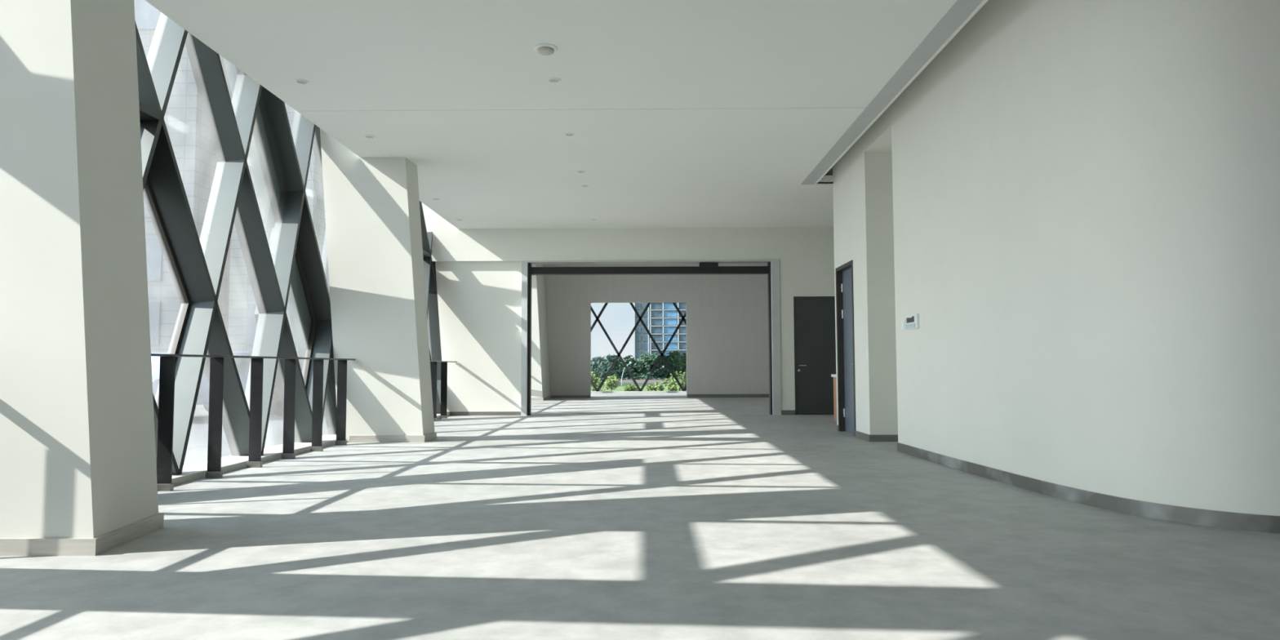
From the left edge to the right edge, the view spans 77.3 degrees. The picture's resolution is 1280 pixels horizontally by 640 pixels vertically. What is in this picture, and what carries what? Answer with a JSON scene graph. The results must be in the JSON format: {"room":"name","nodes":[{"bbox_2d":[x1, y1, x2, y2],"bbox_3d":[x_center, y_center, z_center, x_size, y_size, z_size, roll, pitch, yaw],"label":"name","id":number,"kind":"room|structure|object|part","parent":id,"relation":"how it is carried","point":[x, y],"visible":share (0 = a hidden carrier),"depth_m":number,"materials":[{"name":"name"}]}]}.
{"room":"building lobby","nodes":[
{"label":"building lobby","id":0,"kind":"room"},
{"bbox_2d":[145,0,957,229],"bbox_3d":[1.931,-2.740,4.952,11.190,0.610,21.600,0,-3,0],"label":"ceiling","id":1,"kind":"structure","parent":0,"point":[681,113],"depth_m":7.77,"materials":[{"name":"paint"}]},
{"bbox_2d":[293,79,309,84],"bbox_3d":[-3.213,-2.265,7.598,0.132,0.018,0.132,0,-3,0],"label":"recessed light","id":2,"kind":"object","parent":1,"relation":"in","point":[297,81],"visible":1,"depth_m":7.59,"materials":[{"name":"white plastic"}]},
{"bbox_2d":[363,134,375,138],"bbox_3d":[-3.184,-2.161,9.415,0.132,0.018,0.132,0,-3,0],"label":"recessed light","id":3,"kind":"object","parent":1,"relation":"in","point":[369,136],"visible":1,"depth_m":9.42,"materials":[{"name":"white plastic"}]},
{"bbox_2d":[533,43,557,55],"bbox_3d":[-0.803,-2.295,6.820,0.200,0.045,0.200,0,-3,0],"label":"smoke detector","id":4,"kind":"object","parent":1,"relation":"attached to","point":[545,49],"visible":1,"depth_m":6.77,"materials":[{"name":"white plastic"}]},
{"bbox_2d":[546,77,560,83],"bbox_3d":[-0.813,-2.275,7.580,0.132,0.018,0.132,0,-3,0],"label":"recessed light","id":5,"kind":"object","parent":1,"relation":"in","point":[554,80],"visible":1,"depth_m":7.58,"materials":[{"name":"white plastic"}]},
{"bbox_2d":[564,133,575,136],"bbox_3d":[-0.824,-2.172,9.357,0.132,0.018,0.132,0,-3,0],"label":"recessed light","id":6,"kind":"object","parent":1,"relation":"in","point":[565,134],"visible":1,"depth_m":9.35,"materials":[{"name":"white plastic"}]},
{"bbox_2d":[576,170,586,173],"bbox_3d":[-0.821,-2.068,11.145,0.132,0.018,0.132,0,-3,0],"label":"recessed light","id":7,"kind":"object","parent":1,"relation":"in","point":[578,171],"visible":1,"depth_m":11.15,"materials":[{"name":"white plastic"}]},
{"bbox_2d":[422,203,835,411],"bbox_3d":[1.573,-0.444,15.790,11.884,4.600,0.300,0,-3,0],"label":"wall","id":8,"kind":"structure","parent":0,"point":[478,271],"depth_m":15.71,"materials":[{"name":"white paint"}]},
{"bbox_2d":[312,125,449,436],"bbox_3d":[-4.162,-0.580,13.531,0.848,4.647,6.130,0,-3,0],"label":"window","id":9,"kind":"structure","parent":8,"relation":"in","point":[429,268],"depth_m":15.37,"materials":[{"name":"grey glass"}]},
{"bbox_3d":[-3.940,1.690,13.019,0.415,0.055,5.330,0,-3,0],"label":"sill","id":10,"kind":"part","parent":9,"relation":"part of","materials":[{"name":"stone"}]},
{"bbox_2d":[446,410,795,415],"bbox_3d":[-0.436,1.808,15.560,6.886,0.090,0.031,0,-3,1],"label":"baseboard","id":11,"kind":"structure","parent":8,"relation":"attached to","point":[783,412],"depth_m":15.60,"materials":[{"name":"metal"}]},
{"bbox_2d":[527,262,772,415],"bbox_3d":[0.188,0.366,15.784,4.780,2.990,0.240,0,-3,0],"label":"door frame","id":12,"kind":"structure","parent":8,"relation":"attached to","point":[703,268],"depth_m":15.80,"materials":[{"name":"black paint"}]},
{"bbox_2d":[520,259,781,415],"bbox_3d":[0.210,0.347,15.755,5.045,3.025,0.340,0,-3,0],"label":"trim","id":13,"kind":"structure","parent":8,"relation":"attached to","point":[775,264],"depth_m":15.62,"materials":[{"name":"metal"}]},
{"bbox_2d":[793,296,835,414],"bbox_3d":[3.510,0.689,15.577,1.015,2.300,0.166,0,-3,0],"label":"door","id":14,"kind":"structure","parent":8,"relation":"in","point":[814,317],"depth_m":15.57,"materials":[{"name":"black metal"}]},
{"bbox_2d":[0,392,1279,639],"bbox_3d":[1.715,1.724,11.292,11.750,0.250,34.770,0,-3,0],"label":"floor","id":15,"kind":"structure","parent":0,"point":[619,516],"depth_m":4.04,"materials":[{"name":"concrete"}]},
{"bbox_2d":[0,0,164,555],"bbox_3d":[-3.484,-0.908,4.546,1.440,4.260,0.732,0,-3,0],"label":"pier","id":16,"kind":"object","parent":15,"relation":"on","point":[78,467],"visible":1,"depth_m":4.20,"materials":[{"name":"paint"}]},
{"bbox_3d":[-3.240,1.176,4.424,0.966,0.085,0.732,0,-3,0],"label":"baseboard","id":17,"kind":"part","parent":16,"relation":"part of","materials":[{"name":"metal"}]},
{"bbox_2d":[135,12,336,484],"bbox_3d":[-4.205,-0.907,7.869,0.848,4.647,6.666,0,-3,0],"label":"window","id":18,"kind":"structure","parent":15,"relation":"on","point":[287,270],"depth_m":8.22,"materials":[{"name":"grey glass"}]},
{"bbox_3d":[-4.315,-0.190,6.809,0.304,2.962,1.383,0,-3,0],"label":"opening sash","id":19,"kind":"part","parent":18,"relation":"part of","materials":[{"name":"clear glass"}]},
{"bbox_3d":[-3.983,1.365,7.394,0.415,0.055,5.940,0,-3,0],"label":"sill","id":20,"kind":"part","parent":18,"relation":"part of","materials":[{"name":"stone"}]},
{"bbox_3d":[-4.259,-0.027,9.681,0.304,2.962,1.388,0,-3,0],"label":"opening sash","id":21,"kind":"part","parent":18,"relation":"part of","materials":[{"name":"clear glass"}]},
{"bbox_2d":[151,353,355,491],"bbox_3d":[-3.677,0.867,7.488,0.132,1.057,5.335,0,-3,0],"label":"railing","id":22,"kind":"object","parent":15,"relation":"on","point":[167,362],"visible":0.77,"depth_m":7.63,"materials":[{"name":"metal"}]},
{"bbox_3d":[-3.686,0.793,6.219,0.114,1.019,0.012,0,-3,0],"label":"post","id":23,"kind":"part","parent":22,"relation":"part of","materials":[{"name":"black metal"}]},
{"bbox_3d":[-3.681,0.835,6.938,0.114,1.019,0.012,0,-3,0],"label":"post","id":24,"kind":"part","parent":22,"relation":"part of","materials":[{"name":"black metal"}]},
{"bbox_3d":[-3.678,0.349,7.518,0.080,0.018,5.335,0,-3,0],"label":"handrail","id":25,"kind":"part","parent":22,"relation":"part of","materials":[{"name":"metal"}]},
{"bbox_3d":[-3.675,0.876,7.657,0.114,1.019,0.012,0,-3,0],"label":"post","id":26,"kind":"part","parent":22,"relation":"part of","materials":[{"name":"black metal"}]},
{"bbox_3d":[-3.670,0.918,8.376,0.114,1.019,0.012,0,-3,0],"label":"post","id":27,"kind":"part","parent":22,"relation":"part of","materials":[{"name":"black metal"}]},
{"bbox_3d":[-3.665,0.959,9.094,0.114,1.019,0.012,0,-3,0],"label":"post","id":28,"kind":"part","parent":22,"relation":"part of","materials":[{"name":"black metal"}]},
{"bbox_3d":[-3.659,1.001,9.813,0.114,1.019,0.012,0,-3,0],"label":"post","id":29,"kind":"part","parent":22,"relation":"part of","materials":[{"name":"black metal"}]},
{"bbox_2d":[320,128,436,442],"bbox_3d":[-3.429,-0.565,10.476,1.460,4.260,0.472,0,-3,0],"label":"pier","id":30,"kind":"object","parent":15,"relation":"on","point":[378,298],"visible":0.79,"depth_m":10.26,"materials":[{"name":"paint"}]},
{"bbox_3d":[-3.185,1.518,10.354,0.986,0.085,0.472,0,-3,0],"label":"baseboard","id":31,"kind":"part","parent":30,"relation":"part of","materials":[{"name":"metal"}]},
{"bbox_2d":[430,360,457,421],"bbox_3d":[-3.634,1.194,13.131,0.132,1.057,5.020,0,-3,0],"label":"railing","id":32,"kind":"object","parent":15,"relation":"on","point":[433,366],"visible":0.23,"depth_m":14.74,"materials":[{"name":"metal"}]},
{"bbox_3d":[-3.627,1.246,14.059,0.114,1.019,0.012,0,-3,0],"label":"post","id":33,"kind":"part","parent":32,"relation":"part of","materials":[{"name":"black metal"}]},
{"bbox_3d":[-3.636,0.675,13.161,0.080,0.018,5.020,0,-3,0],"label":"handrail","id":34,"kind":"part","parent":32,"relation":"part of","materials":[{"name":"metal"}]},
{"bbox_3d":[-3.622,1.288,14.778,0.114,1.019,0.012,0,-3,0],"label":"post","id":35,"kind":"part","parent":32,"relation":"part of","materials":[{"name":"black metal"}]},
{"bbox_2d":[531,264,551,400],"bbox_3d":[-3.381,0.183,23.405,1.360,4.260,1.872,0,-3,0],"label":"pier","id":36,"kind":"object","parent":15,"relation":"on","point":[540,384],"visible":0.39,"depth_m":22.54,"materials":[{"name":"paint"}]},
{"bbox_3d":[-3.137,2.266,23.282,0.886,0.085,1.872,0,-3,0],"label":"baseboard","id":37,"kind":"part","parent":36,"relation":"part of","materials":[{"name":"metal"}]},
{"bbox_2d":[591,302,686,393],"bbox_3d":[1.063,0.470,28.719,9.973,4.272,0.230,0,-3,0],"label":"window","id":38,"kind":"structure","parent":15,"relation":"on","point":[640,390],"depth_m":28.60,"materials":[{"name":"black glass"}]},
{"bbox_3d":[1.070,2.572,28.597,9.900,0.060,0.230,0,-3,0],"label":"sill","id":39,"kind":"part","parent":38,"relation":"part of","materials":[{"name":"stone"}]},
{"bbox_2d":[831,373,836,421],"bbox_3d":[3.830,1.323,13.573,1.010,0.800,0.650,0,-3,0],"label":"base cabinet","id":40,"kind":"object","parent":15,"relation":"on","point":[833,375],"visible":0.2,"depth_m":13.74,"materials":[{"name":"brown wood"}]},
{"bbox_2d":[543,263,768,397],"bbox_3d":[0.847,0.162,24.501,10.268,4.400,0.350,0,-3,0],"label":"wall","id":41,"kind":"structure","parent":0,"point":[726,315],"depth_m":24.33,"materials":[{"name":"grey paint"}]},
{"bbox_2d":[551,394,768,398],"bbox_3d":[1.087,2.297,24.193,9.800,0.100,0.015,0,-3,0],"label":"baseboard","id":42,"kind":"structure","parent":41,"relation":"attached to","point":[688,395],"depth_m":24.18,"materials":[{"name":"metal"}]},
{"bbox_2d":[824,167,832,175],"bbox_3d":[1.613,-3.152,11.499,12.320,0.190,34.620,0,-3,0],"label":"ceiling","id":43,"kind":"structure","parent":0,"point":[829,172],"depth_m":15.41,"materials":[{"name":"paint"}]},
{"bbox_2d":[832,105,897,435],"bbox_3d":[4.375,-0.564,10.422,3.000,4.200,2.850,0,-3,0],"label":"wall","id":44,"kind":"structure","parent":0,"point":[863,189],"depth_m":10.18,"materials":[{"name":"white paint"}]},
{"bbox_2d":[835,259,856,433],"bbox_3d":[2.949,0.401,11.219,0.150,2.375,0.950,0,-3,0],"label":"door","id":45,"kind":"structure","parent":44,"relation":"attached to","point":[844,273],"depth_m":11.54,"materials":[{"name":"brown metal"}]},
{"bbox_2d":[835,424,897,441],"bbox_3d":[3.229,1.527,10.864,0.714,0.085,1.744,0,-3,0],"label":"baseboard","id":46,"kind":"structure","parent":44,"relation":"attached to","point":[890,437],"depth_m":10.00,"materials":[{"name":"metal"}]},
{"bbox_2d":[890,0,1279,515],"bbox_3d":[5.296,-0.783,6.676,4.900,4.200,4.640,0,-3,0],"label":"wall","id":47,"kind":"structure","parent":0,"point":[1086,193],"depth_m":5.37,"materials":[{"name":"white paint"}]},
{"bbox_2d":[800,0,988,184],"bbox_3d":[2.576,-2.553,3.058,0.475,0.026,17.850,0,-3,0],"label":"trim","id":48,"kind":"structure","parent":47,"relation":"attached to","point":[961,10],"depth_m":7.52,"materials":[{"name":"white paint"}]},
{"bbox_2d":[901,319,906,329],"bbox_3d":[2.874,0.050,8.695,0.040,0.105,0.130,0,-3,0],"label":"switch plate","id":49,"kind":"object","parent":47,"relation":"attached to","point":[903,322],"visible":0.85,"depth_m":8.67,"materials":[{"name":"white plastic"}]},
{"bbox_2d":[906,313,919,329],"bbox_3d":[2.874,0.019,8.421,0.047,0.155,0.340,0,-3,0],"label":"control panel","id":50,"kind":"object","parent":47,"relation":"attached to","point":[913,320],"visible":1,"depth_m":8.37,"materials":[{"name":"white plastic"}]},
{"bbox_2d":[897,442,1279,533],"bbox_3d":[4.360,1.213,5.586,6.758,0.095,2.711,-3,-5,44],"label":"baseboard","id":51,"kind":"structure","parent":47,"relation":"attached to","point":[1206,517],"depth_m":5.17,"materials":[{"name":"metal"}]},
{"label":"outside","id":52,"kind":"structure","parent":0,"visible":0},
{"bbox_3d":[2.887,27.214,378.049,600.000,0.400,642.000,0,-3,0],"label":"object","id":53,"kind":"structure","parent":52,"visible":0},
{"bbox_2d":[592,374,606,381],"bbox_3d":[-4.199,7.655,79.813,2.943,4.363,2.614,0,-3,0],"label":"round bush","id":54,"kind":"object","parent":53,"relation":"on","point":[602,376],"visible":0.02,"depth_m":79.83,"materials":[{"name":"green plant"}]},
{"bbox_2d":[591,355,613,379],"bbox_3d":[-5.061,7.238,90.666,4.767,6.559,4.510,-1,-3,9],"label":"leafy tree","id":55,"kind":"object","parent":53,"relation":"on","point":[599,364],"visible":0.41,"depth_m":89.93,"materials":[{"name":"green plant"}]},
{"bbox_2d":[605,354,622,378],"bbox_3d":[-3.257,7.645,100.733,4.886,6.896,4.365,-3,-5,44],"label":"leafy tree","id":56,"kind":"object","parent":53,"relation":"on","point":[615,371],"visible":0.23,"depth_m":100.12,"materials":[{"name":"green plant"}]},
{"bbox_2d":[619,377,635,380],"bbox_3d":[-1.727,7.859,81.668,2.869,4.154,2.788,0,-3,0],"label":"round bush","id":57,"kind":"object","parent":53,"relation":"on","point":[623,379],"visible":0.02,"depth_m":81.76,"materials":[{"name":"green plant"}]},
{"bbox_2d":[617,354,648,380],"bbox_3d":[-0.957,7.190,90.600,4.228,6.620,4.267,0,-3,-10],"label":"leafy tree","id":58,"kind":"object","parent":53,"relation":"on","point":[637,371],"visible":0.34,"depth_m":90.34,"materials":[{"name":"green plant"}]},
{"bbox_2d":[640,375,655,380],"bbox_3d":[0.351,7.633,79.746,2.862,4.369,2.870,0,-3,0],"label":"round bush","id":59,"kind":"object","parent":53,"relation":"on","point":[645,376],"visible":0.02,"depth_m":79.83,"materials":[{"name":"green plant"}]},
{"bbox_2d":[639,351,662,376],"bbox_3d":[0.875,7.516,101.065,4.144,7.164,4.632,3,-4,-42],"label":"leafy tree","id":60,"kind":"object","parent":53,"relation":"on","point":[650,359],"visible":0.21,"depth_m":100.39,"materials":[{"name":"green plant"}]},
{"bbox_2d":[633,302,686,369],"bbox_3d":[15.138,-14.077,310.825,34.800,74.200,20.800,0,-3,0],"label":"glass tower","id":61,"kind":"structure","parent":53,"relation":"on","point":[661,320],"depth_m":299.86,"materials":[{"name":"blue glass"}]},
{"bbox_2d":[655,376,673,379],"bbox_3d":[2.679,7.833,81.758,2.938,4.187,2.748,0,-3,0],"label":"round bush","id":62,"kind":"object","parent":53,"relation":"on","point":[661,376],"visible":0.02,"depth_m":81.92,"materials":[{"name":"green plant"}]},
{"bbox_2d":[651,354,679,379],"bbox_3d":[2.917,7.188,91.008,3.791,6.646,4.080,0,-3,-5],"label":"leafy tree","id":63,"kind":"object","parent":53,"relation":"on","point":[664,372],"visible":0.32,"depth_m":90.19,"materials":[{"name":"green plant"}]},
{"bbox_2d":[665,350,681,376],"bbox_3d":[4.333,7.421,100.626,4.676,7.281,4.702,0,-3,0],"label":"leafy tree","id":64,"kind":"object","parent":53,"relation":"on","point":[673,357],"visible":0.22,"depth_m":99.22,"materials":[{"name":"green plant"}]},
{"bbox_2d":[676,352,686,374],"bbox_3d":[6.309,6.791,90.759,4.696,7.386,4.711,3,-5,-43],"label":"leafy tree","id":65,"kind":"object","parent":53,"relation":"on","point":[682,362],"visible":0.09,"depth_m":90.28,"materials":[{"name":"green plant"}]},
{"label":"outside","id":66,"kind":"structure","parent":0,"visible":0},
{"bbox_2d":[591,380,686,391],"bbox_3d":[28.202,3.701,43.081,64.260,0.500,29.130,0,-3,0],"label":"lawn","id":67,"kind":"structure","parent":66,"point":[620,388],"depth_m":41.52,"materials":[{"name":"green plant"}]},
{"bbox_2d":[591,371,602,391],"bbox_3d":[-1.836,2.393,30.341,0.856,0.939,0.977,0,-3,0],"label":"shrub","id":68,"kind":"object","parent":67,"relation":"on","point":[595,380],"visible":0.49,"depth_m":30.33,"materials":[{"name":"green plant"}]},
{"bbox_2d":[602,374,621,391],"bbox_3d":[-1.113,2.557,31.738,0.808,0.768,0.758,-3,-4,39],"label":"shrub","id":69,"kind":"object","parent":67,"relation":"on","point":[611,382],"visible":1,"depth_m":31.67,"materials":[{"name":"green plant"}]},
{"bbox_2d":[621,361,631,385],"bbox_3d":[-0.748,2.938,43.911,0.578,1.311,0.140,0,-3,0],"label":"lamp","id":70,"kind":"object","parent":67,"relation":"on","point":[630,362],"visible":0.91,"depth_m":43.90,"materials":[{"name":"white metal"}]},
{"bbox_2d":[623,383,638,391],"bbox_3d":[-0.328,2.838,33.191,0.771,0.424,0.718,0,-3,0],"label":"shrub","id":71,"kind":"object","parent":67,"relation":"on","point":[629,387],"visible":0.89,"depth_m":33.02,"materials":[{"name":"green plant"}]},
{"bbox_2d":[604,379,681,382],"bbox_3d":[0.183,3.848,50.011,4.800,0.190,0.300,0,-3,0],"label":"wall","id":72,"kind":"structure","parent":67,"relation":"on","point":[643,380],"depth_m":49.87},
{"bbox_2d":[645,381,664,391],"bbox_3d":[0.605,2.732,32.495,0.806,0.497,0.658,0,-3,0],"label":"shrub","id":73,"kind":"object","parent":67,"relation":"on","point":[657,386],"visible":0.9,"depth_m":32.50,"materials":[{"name":"green plant"}]},
{"bbox_2d":[661,377,677,391],"bbox_3d":[1.219,2.581,31.517,0.582,0.679,0.863,1,-4,-24],"label":"shrub","id":74,"kind":"object","parent":67,"relation":"on","point":[669,384],"visible":0.66,"depth_m":31.34,"materials":[{"name":"green plant"}]},
{"bbox_2d":[670,369,686,391],"bbox_3d":[1.606,2.344,30.205,0.975,0.999,0.854,0,-3,0],"label":"shrub","id":75,"kind":"object","parent":67,"relation":"on","point":[682,382],"visible":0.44,"depth_m":30.19,"materials":[{"name":"green plant"}]},
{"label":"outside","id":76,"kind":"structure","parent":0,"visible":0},
{"bbox_2d":[183,404,283,465],"bbox_3d":[-40.926,1.980,9.211,98.000,0.480,98.000,0,-3,0],"label":"paving","id":77,"kind":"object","parent":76,"point":[197,444],"depth_m":12.35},
{"bbox_2d":[133,0,232,352],"bbox_3d":[-24.070,-10.275,43.349,6.700,27.820,11.400,0,-3,0],"label":"window glass","id":78,"kind":"object","parent":77,"relation":"on","point":[184,119],"visible":0.1,"depth_m":37.77,"materials":[{"name":"clear glass"}]},
{"bbox_2d":[227,102,325,355],"bbox_3d":[-17.909,-8.757,43.965,4.400,24.820,9.900,0,-3,0],"label":"window glass","id":79,"kind":"object","parent":77,"relation":"on","point":[242,324],"visible":0.09,"depth_m":38.84,"materials":[{"name":"clear glass"}]},
{"bbox_2d":[272,382,283,414],"bbox_3d":[-8.100,1.594,18.319,0.972,1.357,1.277,0,-3,-8],"label":"leafy tree","id":80,"kind":"object","parent":77,"relation":"on","point":[278,409],"visible":0.09,"depth_m":18.15,"materials":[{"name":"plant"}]},
{"bbox_3d":[-8.101,1.440,18.328,0.972,1.048,1.277,0,-3,-8],"label":"crown","id":81,"kind":"part","parent":80,"relation":"part of","materials":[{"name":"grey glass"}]}
]}

